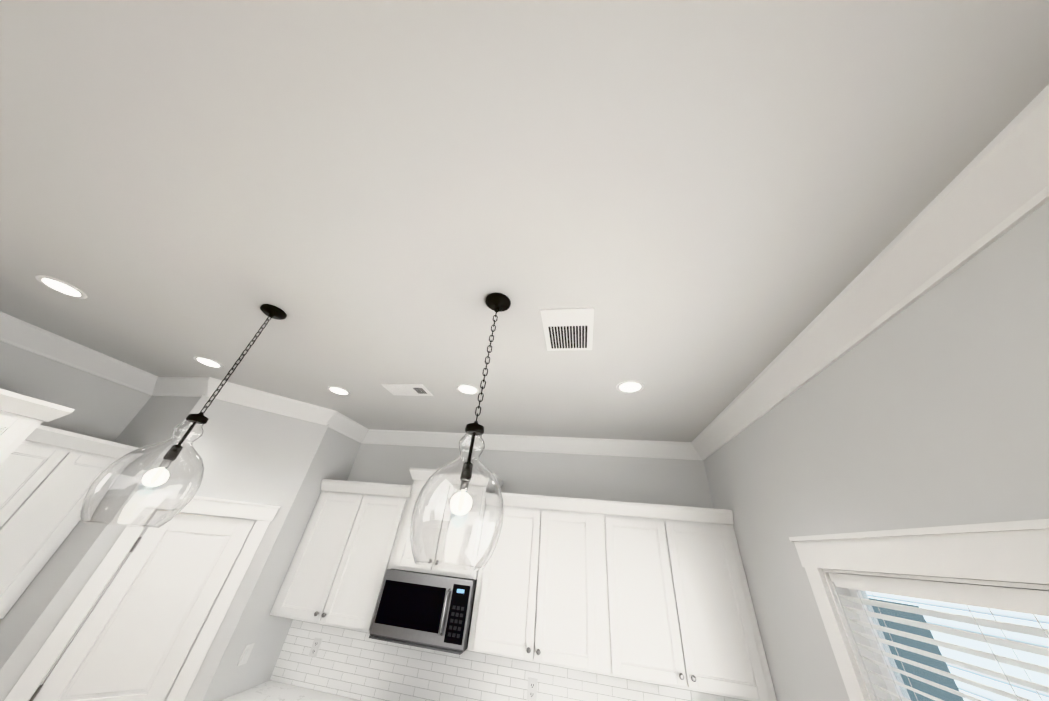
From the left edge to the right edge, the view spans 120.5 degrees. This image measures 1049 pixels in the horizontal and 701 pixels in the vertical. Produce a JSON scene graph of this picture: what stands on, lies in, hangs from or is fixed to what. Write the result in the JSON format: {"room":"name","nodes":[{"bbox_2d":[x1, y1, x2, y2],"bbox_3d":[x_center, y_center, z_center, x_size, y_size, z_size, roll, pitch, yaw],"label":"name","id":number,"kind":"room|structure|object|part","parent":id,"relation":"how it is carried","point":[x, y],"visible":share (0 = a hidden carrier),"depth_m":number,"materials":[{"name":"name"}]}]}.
{"room":"kitchen","nodes":[
{"label":"kitchen","id":0,"kind":"room"},
{"bbox_2d":[0,341,151,441],"bbox_3d":[-3.758,1.141,1.384,0.120,3.050,1.865,-1,-34,10],"label":"wall","id":1,"kind":"structure","parent":0,"point":[106,409],"depth_m":2.35,"materials":[{"name":"paint"}]},
{"bbox_2d":[0,389,63,472],"bbox_3d":[-3.392,0.391,1.342,0.627,0.760,1.039,-1,-34,10],"label":"upper cabinet","id":2,"kind":"object","parent":1,"relation":"attached to","point":[21,416],"depth_m":1.79,"materials":[{"name":"white wood"}]},
{"bbox_2d":[0,427,137,618],"bbox_3d":[-3.428,1.066,1.932,0.327,1.059,0.655,-1,-34,10],"label":"upper cabinet","id":3,"kind":"object","parent":1,"relation":"attached to","point":[48,476],"depth_m":2.02,"materials":[{"name":"white wood"}]},
{"bbox_2d":[0,396,200,669],"bbox_3d":[-3.244,1.600,2.004,0.655,3.050,0.100,-1,-34,10],"label":"wall","id":4,"kind":"structure","parent":0,"point":[157,419],"depth_m":2.07,"materials":[{"name":"paint"}]},
{"bbox_2d":[0,394,328,700],"bbox_3d":[-2.585,1.764,2.148,1.006,3.050,0.100,25,-38,-27],"label":"wall","id":5,"kind":"structure","parent":0,"point":[251,455],"depth_m":2.56,"materials":[{"name":"paint"}]},
{"bbox_2d":[4,496,280,700],"bbox_3d":[-2.611,2.127,1.888,0.850,2.157,0.149,25,-38,-27],"label":"door","id":6,"kind":"structure","parent":5,"relation":"attached to","point":[135,636],"depth_m":2.07,"materials":[{"name":"white wood"}]},
{"bbox_2d":[0,84,1048,459],"bbox_3d":[-3.326,-1.192,0.406,9.000,0.140,8.200,-1,-34,10],"label":"crown molding","id":7,"kind":"structure","parent":5,"relation":"attached to","point":[996,188],"depth_m":1.32,"materials":[{"name":"white wood"}]},
{"bbox_2d":[202,427,360,700],"bbox_3d":[-2.181,2.096,2.591,0.100,3.050,0.635,-1,-34,10],"label":"wall","id":8,"kind":"structure","parent":0,"point":[258,625],"depth_m":2.55,"materials":[{"name":"paint"}]},
{"bbox_2d":[237,643,254,665],"bbox_3d":[-2.168,2.369,2.336,0.012,0.116,0.072,-1,-34,10],"label":"switch plate","id":9,"kind":"object","parent":8,"relation":"attached to","point":[245,654],"visible":1,"depth_m":2.33,"materials":[{"name":"white plastic"}]},
{"bbox_2d":[176,443,715,677],"bbox_3d":[-0.927,2.290,2.681,5.190,3.050,0.120,-1,-34,10],"label":"wall","id":10,"kind":"structure","parent":0,"point":[675,482],"depth_m":3.03,"materials":[{"name":"paint"}]},
{"bbox_2d":[270,619,748,700],"bbox_3d":[-0.267,2.550,2.296,3.760,0.453,0.002,-1,-34,10],"label":"tile backsplash","id":11,"kind":"structure","parent":10,"relation":"attached to","point":[355,664],"depth_m":2.35,"materials":[{"name":"white tile"}]},
{"bbox_2d":[309,637,321,656],"bbox_3d":[-1.801,2.556,2.581,0.072,0.116,0.009,-1,-34,10],"label":"outlet","id":12,"kind":"object","parent":11,"relation":"attached to","point":[317,641],"depth_m":2.58,"materials":[{"name":"white plastic"}]},
{"bbox_2d":[527,677,537,700],"bbox_3d":[0.058,2.533,2.238,0.072,0.116,0.009,-1,-34,10],"label":"outlet","id":13,"kind":"object","parent":11,"relation":"attached to","point":[532,690],"depth_m":2.24,"materials":[{"name":"white plastic"}]},
{"bbox_2d":[269,467,776,700],"bbox_3d":[-0.223,1.747,2.591,3.754,1.215,0.396,-1,-34,10],"label":"upper cabinet","id":14,"kind":"object","parent":10,"relation":"attached to","point":[609,590],"visible":0.83,"depth_m":2.32,"materials":[{"name":"white wood"}]},
{"bbox_2d":[369,569,476,654],"bbox_3d":[-0.764,2.078,2.444,0.748,0.419,0.443,-1,-34,10],"label":"over-the-range microwave","id":15,"kind":"object","parent":14,"relation":"attached to","point":[426,610],"visible":1,"depth_m":2.29,"materials":[{"name":"silver metal"}]},
{"bbox_2d":[0,0,1048,441],"bbox_3d":[-3.314,-1.301,0.477,9.240,0.120,8.440,-1,-34,10],"label":"ceiling","id":16,"kind":"structure","parent":0,"point":[708,210],"depth_m":0.98,"materials":[{"name":"paint"}]},
{"bbox_2d":[35,275,86,298],"bbox_3d":[-2.620,-0.356,1.697,0.183,0.007,0.183,12,-33,-10],"label":"recessed light","id":17,"kind":"object","parent":16,"relation":"in","point":[60,286],"depth_m":1.69,"materials":[{"name":"white plastic"}]},
{"bbox_2d":[80,304,286,527],"bbox_3d":[-1.474,0.217,1.421,0.287,1.058,0.287,-1,-34,10],"label":"pendant light","id":18,"kind":"object","parent":16,"relation":"hanging from","point":[157,485],"visible":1,"depth_m":1.15,"materials":[{"name":"clear glass"}]},
{"bbox_3d":[-1.503,0.489,1.244,0.287,0.409,0.287,-1,-34,10],"label":"lamp shade","id":19,"kind":"part","parent":18,"relation":"part of","materials":[{"name":"clear glass"}]},
{"bbox_2d":[193,356,222,367],"bbox_3d":[-2.500,0.096,2.371,0.183,0.007,0.183,12,-33,-10],"label":"recessed light","id":20,"kind":"object","parent":16,"relation":"in","point":[203,360],"depth_m":2.36,"materials":[{"name":"white plastic"}]},
{"bbox_2d":[327,386,349,395],"bbox_3d":[-1.626,0.356,2.626,0.183,0.007,0.183,3,-33,5],"label":"recessed light","id":21,"kind":"object","parent":16,"relation":"in","point":[337,390],"depth_m":2.62,"materials":[{"name":"white plastic"}]},
{"bbox_2d":[381,384,432,395],"bbox_3d":[-0.964,0.327,2.469,0.360,0.010,0.200,-1,-34,10],"label":"ceiling vent","id":22,"kind":"object","parent":16,"relation":"in","point":[396,389],"depth_m":2.45,"materials":[{"name":"grey"}]},
{"bbox_2d":[410,293,510,570],"bbox_3d":[-0.176,0.202,1.181,0.287,1.058,0.287,-1,-34,10],"label":"pendant light","id":23,"kind":"object","parent":16,"relation":"hanging from","point":[457,518],"visible":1,"depth_m":0.87,"materials":[{"name":"clear glass"}]},
{"bbox_3d":[-0.205,0.473,1.005,0.287,0.409,0.287,-1,-34,10],"label":"lamp shade","id":24,"kind":"part","parent":23,"relation":"part of","materials":[{"name":"clear glass"}]},
{"bbox_2d":[456,384,478,394],"bbox_3d":[-0.446,0.308,2.357,0.183,0.007,0.183,3,-33,5],"label":"recessed light","id":25,"kind":"object","parent":16,"relation":"in","point":[468,389],"depth_m":2.35,"materials":[{"name":"white plastic"}]},
{"bbox_2d":[540,308,593,350],"bbox_3d":[0.235,-0.102,1.611,0.260,0.010,0.360,-1,-34,10],"label":"ceiling vent","id":26,"kind":"object","parent":16,"relation":"in","point":[569,329],"depth_m":1.58,"materials":[{"name":"grey"}]},
{"bbox_2d":[616,381,643,392],"bbox_3d":[0.733,0.255,2.081,0.183,0.007,0.183,12,-33,-10],"label":"recessed light","id":27,"kind":"object","parent":16,"relation":"in","point":[626,386],"depth_m":2.08,"materials":[{"name":"white plastic"}]},
{"bbox_2d":[703,201,1048,700],"bbox_3d":[1.028,-0.033,-1.211,0.120,3.050,8.440,-1,-34,10],"label":"wall","id":28,"kind":"structure","parent":0,"point":[929,408],"depth_m":1.11,"materials":[{"name":"paint"}]},
{"bbox_2d":[789,519,1048,700],"bbox_3d":[1.285,1.326,0.255,0.173,2.050,2.080,-1,-34,10],"label":"window","id":29,"kind":"structure","parent":28,"relation":"in","point":[1009,553],"depth_m":1.12,"materials":[{"name":"white wood"}]},
{"bbox_2d":[828,573,1048,700],"bbox_3d":[1.292,1.327,0.253,0.068,1.754,1.788,-1,-34,10],"label":"window blind slats","id":30,"kind":"structure","parent":29,"relation":"attached to","point":[1035,602],"depth_m":0.99,"materials":[{"name":"white plastic"}]},
{"bbox_3d":[1.346,1.339,0.234,0.040,1.788,1.796,-1,-34,10],"label":"window sash unit","id":31,"kind":"part","parent":29,"relation":"part of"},
{"bbox_3d":[-2.183,1.328,-1.506,12.120,0.120,8.440,-1,-34,10],"label":"floor","id":32,"kind":"structure","parent":0,"visible":0},
{"bbox_2d":[220,680,361,700],"bbox_3d":[-1.743,2.965,1.902,0.985,0.930,0.664,-1,-34,10],"label":"countertop","id":33,"kind":"structure","parent":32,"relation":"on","point":[270,690],"depth_m":2.34,"materials":[{"name":"white stone"}]},
{"label":"outside","id":34,"kind":"structure","parent":0,"visible":0},
{"bbox_2d":[866,591,1048,700],"bbox_3d":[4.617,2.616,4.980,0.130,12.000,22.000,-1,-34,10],"label":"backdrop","id":35,"kind":"structure","parent":34,"point":[994,666],"depth_m":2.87,"materials":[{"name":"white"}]}
]}

